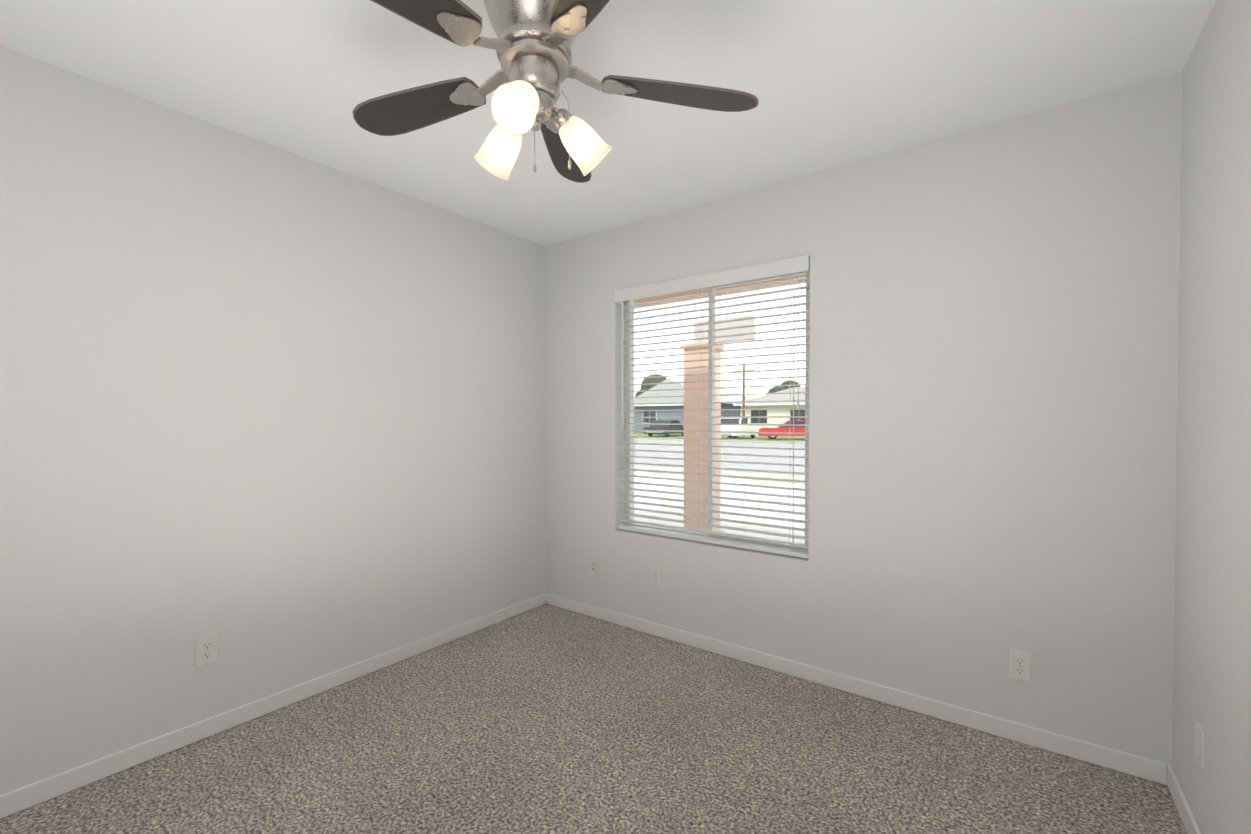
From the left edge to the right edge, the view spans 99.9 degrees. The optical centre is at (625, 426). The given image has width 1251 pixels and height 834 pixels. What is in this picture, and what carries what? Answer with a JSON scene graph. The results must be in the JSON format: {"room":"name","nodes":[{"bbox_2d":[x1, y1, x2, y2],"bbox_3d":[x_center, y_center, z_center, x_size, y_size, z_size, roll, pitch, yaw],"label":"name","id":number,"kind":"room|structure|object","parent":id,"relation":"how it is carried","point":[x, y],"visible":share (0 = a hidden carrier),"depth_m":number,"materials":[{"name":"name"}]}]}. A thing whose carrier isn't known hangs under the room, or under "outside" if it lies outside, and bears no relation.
{"room":"empty bedroom","nodes":[
{"label":"empty bedroom","id":0,"kind":"room"},
{"bbox_2d":[0,46,545,794],"bbox_3d":[-1.558,0.011,2.359,0.160,2.440,3.510,1,1,37],"label":"wall","id":1,"kind":"structure","parent":0,"point":[272,418],"depth_m":2.13,"materials":[{"name":"grey paint"}]},
{"bbox_2d":[196,633,217,667],"bbox_3d":[-1.663,0.888,2.089,0.008,0.115,0.070,1,1,37],"label":"outlet","id":2,"kind":"object","parent":1,"relation":"attached to","point":[206,649],"visible":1,"depth_m":2.09,"materials":[{"name":"white plastic"}]},
{"bbox_2d":[0,593,546,818],"bbox_3d":[-1.488,1.194,2.325,0.013,0.075,3.190,1,1,37],"label":"baseboard","id":3,"kind":"structure","parent":1,"relation":"attached to","point":[38,792],"depth_m":2.13,"materials":[{"name":"white wood"}]},
{"bbox_2d":[0,604,1186,833],"bbox_3d":[-0.007,1.298,1.228,4.020,0.100,3.510,1,1,37],"label":"floor","id":4,"kind":"structure","parent":0,"point":[546,718],"depth_m":1.93,"materials":[{"name":"carpet"}]},
{"bbox_2d":[0,0,1216,245],"bbox_3d":[-0.007,-1.242,1.190,4.020,0.100,3.510,1,1,37],"label":"ceiling","id":5,"kind":"structure","parent":0,"point":[832,82],"depth_m":1.79,"materials":[{"name":"paint"}]},
{"bbox_2d":[352,0,758,182],"bbox_3d":[-0.272,-0.932,1.338,1.196,0.523,1.170,1,1,37],"label":"ceiling fan","id":6,"kind":"object","parent":5,"relation":"hanging from","point":[532,44],"visible":1,"depth_m":1.37,"materials":[{"name":"silver metal"}]},
{"bbox_2d":[546,71,1182,764],"bbox_3d":[1.055,0.009,2.507,3.860,2.440,0.160,1,1,37],"label":"wall","id":7,"kind":"structure","parent":0,"point":[994,323],"depth_m":2.17,"materials":[{"name":"grey paint"}]},
{"bbox_2d":[591,561,595,575],"bbox_3d":[-0.206,0.906,3.345,0.042,0.094,0.017,1,1,37],"label":"outlet","id":8,"kind":"object","parent":7,"relation":"attached to","point":[593,568],"visible":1,"depth_m":3.35,"materials":[{"name":"white plastic"}]},
{"bbox_2d":[650,566,660,587],"bbox_3d":[0.176,0.876,3.067,0.070,0.115,0.008,1,1,37],"label":"outlet","id":9,"kind":"object","parent":7,"relation":"attached to","point":[655,576],"visible":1,"depth_m":3.06,"materials":[{"name":"white plastic"}]},
{"bbox_2d":[626,271,809,551],"bbox_3d":[0.485,-0.092,2.984,1.180,1.477,0.060,1,1,37],"label":"window","id":10,"kind":"structure","parent":7,"relation":"in","point":[710,398],"depth_m":2.96,"materials":[{"name":"white plastic"}]},
{"bbox_2d":[614,255,809,557],"bbox_3d":[0.429,-0.095,2.908,1.172,1.465,0.088,1,1,37],"label":"window blinds","id":11,"kind":"object","parent":10,"relation":"attached to","point":[794,265],"visible":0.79,"depth_m":2.84,"materials":[{"name":"white plastic"}]},
{"bbox_2d":[547,593,1166,784],"bbox_3d":[0.666,1.189,2.705,2.994,0.075,0.013,1,1,37],"label":"baseboard","id":12,"kind":"structure","parent":7,"relation":"attached to","point":[1120,761],"depth_m":2.29,"materials":[{"name":"white wood"}]},
{"bbox_2d":[1009,649,1030,682],"bbox_3d":[1.542,0.936,2.055,0.070,0.115,0.008,1,1,37],"label":"outlet","id":13,"kind":"object","parent":7,"relation":"attached to","point":[1019,665],"visible":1,"depth_m":2.05,"materials":[{"name":"white plastic"}]},
{"bbox_2d":[1172,0,1250,833],"bbox_3d":[0.981,0.039,0.477,0.120,2.440,3.190,1,1,37],"label":"wall","id":14,"kind":"structure","parent":0,"point":[1212,508],"depth_m":1.46,"materials":[{"name":"grey paint"}]},
{"bbox_2d":[1167,764,1201,833],"bbox_3d":[1.657,1.206,1.518,0.013,0.075,0.740,1,1,37],"label":"baseboard","id":15,"kind":"structure","parent":14,"relation":"attached to","point":[1188,818],"depth_m":1.66,"materials":[{"name":"white wood"}]},
{"bbox_2d":[1195,720,1203,770],"bbox_3d":[1.679,0.931,1.538,0.007,0.115,0.070,1,1,37],"label":"outlet","id":16,"kind":"object","parent":14,"relation":"attached to","point":[1199,744],"visible":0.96,"depth_m":1.53,"materials":[{"name":"white plastic"}]},
{"bbox_2d":[1243,426,1250,833],"bbox_3d":[1.028,0.206,0.656,0.014,2.100,1.350,1,1,37],"label":"trim","id":17,"kind":"structure","parent":14,"relation":"attached to","point":[1247,801],"depth_m":1.19,"materials":[{"name":"white"}]},
{"label":"outside","id":18,"kind":"structure","parent":0,"visible":0},
{"bbox_2d":[634,472,804,543],"bbox_3d":[18.263,0.761,54.162,190.000,0.300,170.000,1,1,37],"label":"ground","id":19,"kind":"structure","parent":18,"point":[741,503],"depth_m":8.68,"materials":[{"name":"grey concrete"}]},
{"bbox_2d":[681,314,755,531],"bbox_3d":[1.041,0.075,5.780,0.800,2.509,0.360,1,1,37],"label":"porch post","id":20,"kind":"object","parent":19,"relation":"on","point":[703,399],"depth_m":5.80,"materials":[{"name":"beige paint"}]},
{"bbox_2d":[634,438,804,443],"bbox_3d":[2.332,0.885,32.673,190.000,0.089,2.480,1,1,37],"label":"lawn","id":21,"kind":"structure","parent":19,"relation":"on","point":[728,441],"depth_m":30.64,"materials":[{"name":"green plant"}]},
{"bbox_2d":[634,433,804,439],"bbox_3d":[12.608,0.704,46.533,190.000,0.039,28.990,1,1,37],"label":"lawn","id":22,"kind":"structure","parent":19,"relation":"on","point":[742,437],"depth_m":40.74,"materials":[{"name":"green plant"}]},
{"bbox_2d":[635,374,666,396],"bbox_3d":[3.954,-2.878,61.643,5.296,6.671,4.707,1,1,37],"label":"tree","id":23,"kind":"object","parent":22,"relation":"on","point":[653,380],"depth_m":60.77,"materials":[{"name":"green plant"}]},
{"bbox_2d":[644,420,683,436],"bbox_3d":[3.332,0.123,41.568,1.800,1.253,4.600,1,1,32],"label":"car","id":24,"kind":"object","parent":22,"relation":"on","point":[668,427],"depth_m":40.27,"materials":[{"name":"grey paint"}]},
{"bbox_2d":[634,378,748,433],"bbox_3d":[6.732,-1.881,50.827,9.900,5.000,9.930,1,1,37],"label":"house","id":25,"kind":"structure","parent":22,"relation":"on","point":[677,407],"depth_m":47.57,"materials":[{"name":"blue"}]},
{"bbox_2d":[721,418,758,438],"bbox_3d":[7.363,0.069,36.089,1.950,1.522,5.400,1,1,32],"label":"pickup","id":26,"kind":"object","parent":22,"relation":"on","point":[738,427],"depth_m":35.02,"materials":[{"name":"white paint"}]},
{"bbox_2d":[734,365,753,435],"bbox_3d":[9.450,-2.104,41.979,1.700,5.708,0.228,1,1,37],"label":"utility pole","id":27,"kind":"object","parent":22,"relation":"on","point":[743,412],"depth_m":41.89,"materials":[{"name":"brown wood"}]},
{"bbox_2d":[733,387,804,436],"bbox_3d":[18.818,-1.308,42.496,17.250,4.100,9.930,1,1,37],"label":"house","id":28,"kind":"structure","parent":22,"relation":"on","point":[782,397],"depth_m":42.42,"materials":[{"name":"beige paint"}]},
{"bbox_2d":[758,420,804,438],"bbox_3d":[11.228,0.219,35.093,4.600,1.253,1.800,0,1,17],"label":"sedan","id":29,"kind":"object","parent":22,"relation":"on","point":[797,429],"depth_m":34.40,"materials":[{"name":"red paint"}]},
{"bbox_2d":[767,380,800,392],"bbox_3d":[17.165,-2.232,56.442,3.758,5.535,3.634,1,1,37],"label":"tree","id":30,"kind":"object","parent":22,"relation":"on","point":[776,389],"depth_m":55.66,"materials":[{"name":"green plant"}]},
{"bbox_2d":[634,438,804,483],"bbox_3d":[-1.688,0.936,27.251,190.000,0.149,19.000,1,1,37],"label":"sidewalk","id":31,"kind":"structure","parent":19,"relation":"on","point":[727,472],"depth_m":13.62,"materials":[{"name":"concrete"}]},
{"bbox_2d":[634,442,804,475],"bbox_3d":[-2.877,1.025,25.649,190.000,0.019,14.190,1,1,37],"label":"street","id":32,"kind":"structure","parent":19,"relation":"on","point":[729,457],"depth_m":18.46,"materials":[{"name":"grey asphalt"}]},
{"bbox_3d":[0.766,-0.027,2.839,9.000,2.799,0.029,1,1,37],"label":"house","id":33,"kind":"object","parent":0,"visible":0},
{"bbox_2d":[634,274,805,308],"bbox_3d":[1.242,-1.370,3.462,11.000,0.430,1.570,1,1,37],"label":"roof eave","id":34,"kind":"object","parent":33,"relation":"attached to","point":[667,297],"depth_m":4.64,"materials":[{"name":"white"}]}
]}

